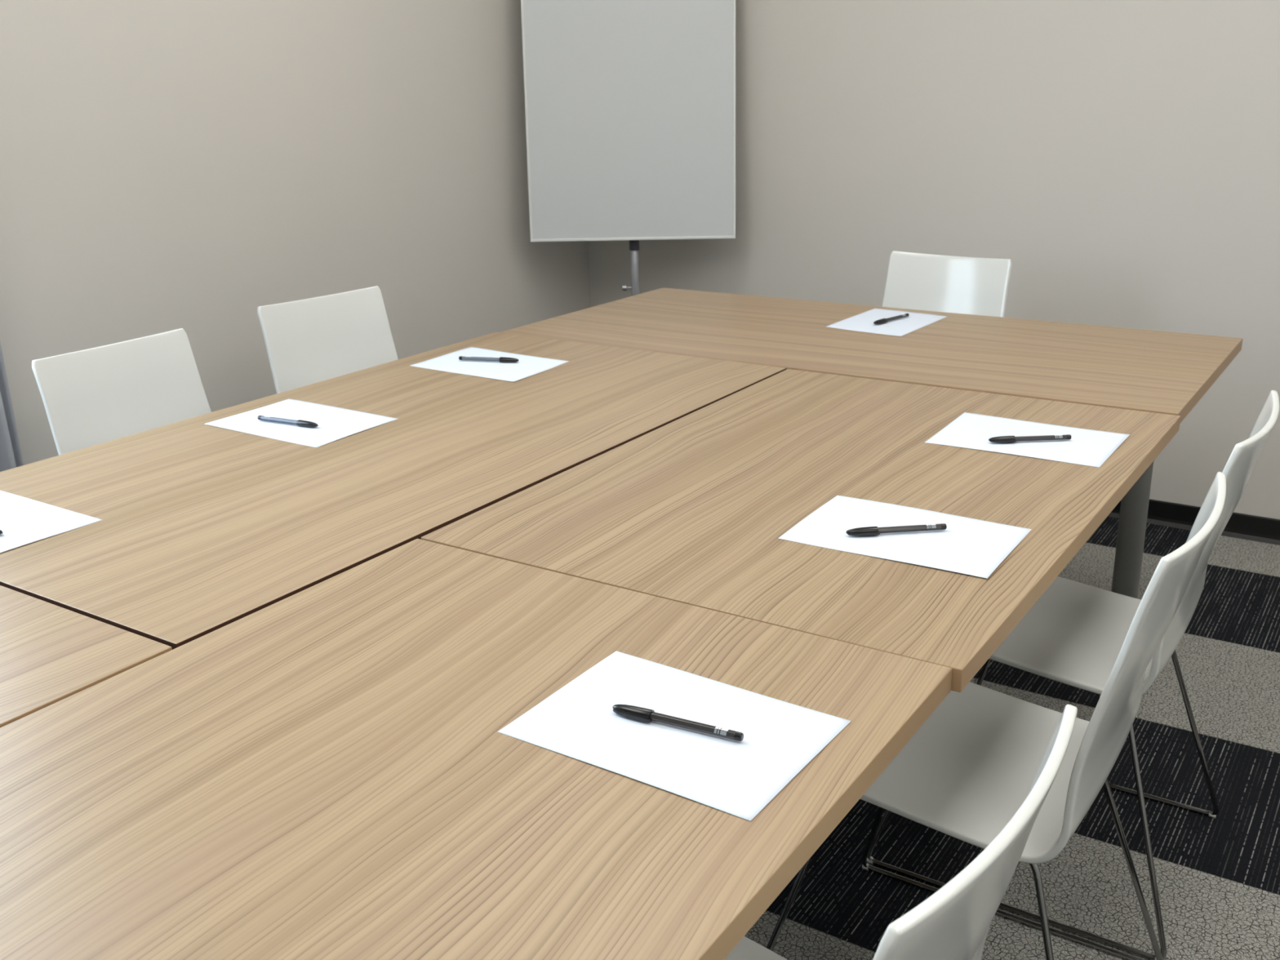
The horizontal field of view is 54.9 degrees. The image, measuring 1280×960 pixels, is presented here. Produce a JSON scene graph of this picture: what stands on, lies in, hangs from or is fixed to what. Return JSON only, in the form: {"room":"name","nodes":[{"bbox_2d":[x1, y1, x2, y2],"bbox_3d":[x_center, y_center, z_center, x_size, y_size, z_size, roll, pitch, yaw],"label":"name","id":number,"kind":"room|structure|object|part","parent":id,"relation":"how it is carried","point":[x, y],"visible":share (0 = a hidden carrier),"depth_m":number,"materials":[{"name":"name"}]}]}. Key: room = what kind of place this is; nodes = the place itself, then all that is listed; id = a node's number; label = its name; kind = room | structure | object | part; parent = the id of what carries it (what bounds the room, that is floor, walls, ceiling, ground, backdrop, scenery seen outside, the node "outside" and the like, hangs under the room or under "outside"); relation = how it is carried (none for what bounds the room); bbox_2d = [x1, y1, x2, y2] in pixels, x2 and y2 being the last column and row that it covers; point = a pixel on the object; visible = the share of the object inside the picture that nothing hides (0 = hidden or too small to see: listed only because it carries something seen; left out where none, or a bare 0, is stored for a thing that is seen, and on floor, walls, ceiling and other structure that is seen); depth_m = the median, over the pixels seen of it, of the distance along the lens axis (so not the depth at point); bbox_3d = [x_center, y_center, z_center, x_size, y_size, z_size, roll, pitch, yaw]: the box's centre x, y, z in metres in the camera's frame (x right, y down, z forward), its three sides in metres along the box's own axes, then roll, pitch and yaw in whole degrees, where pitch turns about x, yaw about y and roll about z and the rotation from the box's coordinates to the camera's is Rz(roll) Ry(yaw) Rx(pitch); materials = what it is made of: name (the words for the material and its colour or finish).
{"room":"meeting room","nodes":[
{"label":"meeting room","id":0,"kind":"room"},
{"bbox_2d":[0,0,590,465],"bbox_3d":[-1.951,-0.647,2.115,0.120,2.720,6.393,11,22,32],"label":"wall","id":1,"kind":"structure","parent":0,"point":[195,166],"depth_m":3.37,"materials":[{"name":"paint"}]},
{"bbox_2d":[0,342,23,471],"bbox_3d":[-1.901,-0.555,2.009,0.105,2.571,1.690,11,22,32],"label":"curtain","id":2,"kind":"object","parent":1,"relation":"hanging from","point":[11,456],"visible":0.16,"depth_m":2.81,"materials":[{"name":"grey fabric"}]},
{"bbox_2d":[587,0,1279,519],"bbox_3d":[1.778,-1.140,3.324,4.685,2.720,0.120,11,22,32],"label":"wall","id":3,"kind":"structure","parent":0,"point":[1122,156],"depth_m":3.72,"materials":[{"name":"paint"}]},
{"bbox_2d":[1107,498,1279,545],"bbox_3d":[1.769,0.133,3.692,4.685,0.074,0.016,11,22,32],"label":"baseboard","id":4,"kind":"structure","parent":3,"relation":"attached to","point":[1240,526],"depth_m":3.70,"materials":[{"name":"rubber"}]},
{"bbox_2d":[744,516,1279,959],"bbox_3d":[0.087,1.044,1.292,4.925,0.050,6.393,11,22,32],"label":"floor","id":5,"kind":"structure","parent":0,"point":[1218,878],"depth_m":2.29,"materials":[{"name":"carpet"}]},
{"bbox_2d":[0,585,172,728],"bbox_3d":[-1.335,0.704,1.161,0.838,0.740,1.604,11,22,32],"label":"conference table","id":6,"kind":"object","parent":5,"relation":"on","point":[50,653],"visible":0.63,"depth_m":1.45,"materials":[{"name":"brown wood"}]},
{"bbox_2d":[31,328,211,455],"bbox_3d":[-0.897,0.155,2.592,0.531,0.852,0.483,11,22,32],"label":"shell chair","id":7,"kind":"object","parent":5,"relation":"on","point":[97,395],"visible":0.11,"depth_m":2.60,"materials":[{"name":"plastic"}]},
{"bbox_2d":[257,285,398,393],"bbox_3d":[-0.609,-0.011,3.063,0.531,0.852,0.483,15,24,39],"label":"shell chair","id":8,"kind":"object","parent":5,"relation":"on","point":[311,340],"visible":0.16,"depth_m":3.10,"materials":[{"name":"plastic"}]},
{"bbox_2d":[0,332,786,649],"bbox_3d":[-0.456,0.258,2.425,0.841,0.741,1.594,11,22,32],"label":"conference table","id":9,"kind":"object","parent":5,"relation":"on","point":[202,529],"visible":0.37,"depth_m":2.06,"materials":[{"name":"brown wood"}]},
{"bbox_2d":[0,490,102,552],"bbox_3d":[-1.000,0.066,1.868,0.298,0.002,0.210,11,22,32],"label":"paper sheet","id":10,"kind":"object","parent":9,"relation":"on","point":[24,521],"visible":1,"depth_m":1.87,"materials":[{"name":"white paper"}]},
{"bbox_2d":[204,399,397,447],"bbox_3d":[-0.653,-0.113,2.377,0.313,0.002,0.215,11,22,32],"label":"paper sheet","id":11,"kind":"object","parent":9,"relation":"on","point":[334,423],"visible":0.94,"depth_m":2.37,"materials":[{"name":"white paper"}]},
{"bbox_2d":[257,415,318,426],"bbox_3d":[-0.674,-0.112,2.357,0.146,0.012,0.016,8,21,25],"label":"ballpoint pen","id":12,"kind":"object","parent":11,"relation":"on","point":[300,423],"visible":1,"depth_m":2.35,"materials":[{"name":"black plastic"}]},
{"bbox_2d":[410,346,568,382],"bbox_3d":[-0.339,-0.266,2.810,0.314,0.002,0.227,11,22,32],"label":"paper sheet","id":13,"kind":"object","parent":9,"relation":"on","point":[527,366],"visible":0.93,"depth_m":2.80,"materials":[{"name":"white paper"}]},
{"bbox_2d":[458,355,519,362],"bbox_3d":[-0.347,-0.278,2.826,0.146,0.012,0.016,4,19,14],"label":"ballpoint pen","id":14,"kind":"object","parent":13,"relation":"on","point":[501,359],"visible":1,"depth_m":2.82,"materials":[{"name":"black plastic"}]},
{"bbox_2d":[0,538,952,959],"bbox_3d":[-0.420,0.719,1.056,0.801,0.740,1.605,11,22,32],"label":"conference table","id":15,"kind":"object","parent":5,"relation":"on","point":[325,771],"visible":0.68,"depth_m":1.15,"materials":[{"name":"brown wood"}]},
{"bbox_2d":[497,651,851,821],"bbox_3d":[0.036,0.250,1.254,0.297,0.002,0.215,11,22,32],"label":"paper sheet","id":16,"kind":"object","parent":15,"relation":"on","point":[579,721],"visible":0.99,"depth_m":1.24,"materials":[{"name":"white paper"}]},
{"bbox_2d":[612,704,743,741],"bbox_3d":[0.036,0.246,1.249,0.146,0.012,0.016,8,21,26],"label":"ballpoint pen","id":17,"kind":"object","parent":16,"relation":"on","point":[643,714],"visible":1,"depth_m":1.25,"materials":[{"name":"black plastic"}]},
{"bbox_2d":[520,0,735,296],"bbox_3d":[-0.027,-0.955,4.181,0.701,1.902,0.462,0,19,2],"label":"easel","id":18,"kind":"object","parent":5,"relation":"on","point":[630,104],"visible":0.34,"depth_m":4.10,"materials":[{"name":"metal"}]},
{"bbox_3d":[-0.043,-0.671,4.297,0.039,0.020,0.020,0,19,2],"label":"knob","id":19,"kind":"part","parent":18,"relation":"part of","materials":[{"name":"grey metal"}]},
{"bbox_2d":[421,368,1180,692],"bbox_3d":[0.351,0.332,2.153,0.809,0.740,1.185,11,22,32],"label":"conference table","id":20,"kind":"object","parent":5,"relation":"on","point":[694,509],"visible":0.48,"depth_m":1.87,"materials":[{"name":"brown wood"}]},
{"bbox_2d":[777,495,1031,578],"bbox_3d":[0.377,0.076,1.748,0.303,0.002,0.213,11,22,32],"label":"paper sheet","id":21,"kind":"object","parent":20,"relation":"on","point":[974,547],"visible":0.99,"depth_m":1.74,"materials":[{"name":"white paper"}]},
{"bbox_2d":[845,523,946,535],"bbox_3d":[0.364,0.070,1.747,0.146,0.012,0.016,-3,19,-5],"label":"ballpoint pen","id":22,"kind":"object","parent":21,"relation":"on","point":[868,531],"visible":1,"depth_m":1.74,"materials":[{"name":"black plastic"}]},
{"bbox_2d":[924,412,1129,467],"bbox_3d":[0.682,-0.074,2.172,0.301,0.002,0.218,11,22,32],"label":"paper sheet","id":23,"kind":"object","parent":20,"relation":"on","point":[1090,447],"visible":0.97,"depth_m":2.16,"materials":[{"name":"white paper"}]},
{"bbox_2d":[988,434,1071,442],"bbox_3d":[0.681,-0.072,2.149,0.146,0.012,0.016,-2,19,-2],"label":"ballpoint pen","id":24,"kind":"object","parent":23,"relation":"on","point":[1068,437],"visible":1,"depth_m":2.15,"materials":[{"name":"black plastic"}]},
{"bbox_2d":[501,287,1242,697],"bbox_3d":[0.538,-0.005,3.142,1.629,0.740,0.768,11,22,32],"label":"conference table","id":25,"kind":"object","parent":5,"relation":"on","point":[1149,371],"visible":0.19,"depth_m":2.86,"materials":[{"name":"brown wood"}]},
{"bbox_2d":[826,308,947,336],"bbox_3d":[0.637,-0.408,3.170,0.212,0.001,0.302,12,23,34],"label":"paper sheet","id":26,"kind":"object","parent":25,"relation":"on","point":[864,322],"visible":0.93,"depth_m":3.16,"materials":[{"name":"white paper"}]},
{"bbox_2d":[873,313,909,324],"bbox_3d":[0.648,-0.415,3.170,0.146,0.012,0.016,-18,25,-40],"label":"ballpoint pen","id":27,"kind":"object","parent":26,"relation":"on","point":[882,320],"visible":1,"depth_m":3.16,"materials":[{"name":"black plastic"}]},
{"bbox_3d":[0.984,0.212,2.493,0.100,0.699,0.100,11,22,32],"label":"leg","id":28,"kind":"part","parent":25,"relation":"part of","materials":[{"name":"grey paint"}]},
{"bbox_2d":[724,704,1077,959],"bbox_3d":[0.082,0.602,1.195,0.531,0.852,0.483,12,23,35],"label":"shell chair","id":29,"kind":"object","parent":5,"relation":"on","point":[953,922],"visible":0.66,"depth_m":0.89,"materials":[{"name":"white plastic"}]},
{"bbox_2d":[882,250,1012,317],"bbox_3d":[0.747,-0.170,3.446,0.483,0.852,0.531,12,23,35],"label":"shell chair","id":30,"kind":"object","parent":5,"relation":"on","point":[975,286],"visible":0.15,"depth_m":3.52,"materials":[{"name":"plastic"}]},
{"bbox_2d":[766,471,1226,959],"bbox_3d":[0.484,0.403,1.759,0.531,0.852,0.483,11,22,32],"label":"shell chair","id":31,"kind":"object","parent":5,"relation":"on","point":[969,768],"visible":0.71,"depth_m":1.67,"materials":[{"name":"plastic"}]},
{"bbox_3d":[0.374,0.655,1.679,0.512,0.429,0.095,11,22,32],"label":"sled leg","id":32,"kind":"part","parent":31,"relation":"part of","materials":[{"name":"metal"}]},
{"bbox_3d":[0.586,0.548,1.983,0.512,0.429,0.095,11,22,32],"label":"sled leg","id":33,"kind":"part","parent":31,"relation":"part of","materials":[{"name":"metal"}]},
{"bbox_2d":[866,390,1279,959],"bbox_3d":[0.754,0.266,2.147,0.531,0.852,0.483,11,22,32],"label":"shell chair","id":34,"kind":"object","parent":5,"relation":"on","point":[1075,633],"visible":0.47,"depth_m":2.06,"materials":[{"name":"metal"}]},
{"bbox_3d":[0.644,0.518,2.067,0.512,0.429,0.095,11,22,32],"label":"sled leg","id":35,"kind":"part","parent":34,"relation":"part of","materials":[{"name":"metal"}]},
{"bbox_3d":[0.856,0.411,2.371,0.512,0.429,0.095,11,22,32],"label":"sled leg","id":36,"kind":"part","parent":34,"relation":"part of","materials":[{"name":"metal"}]}
]}

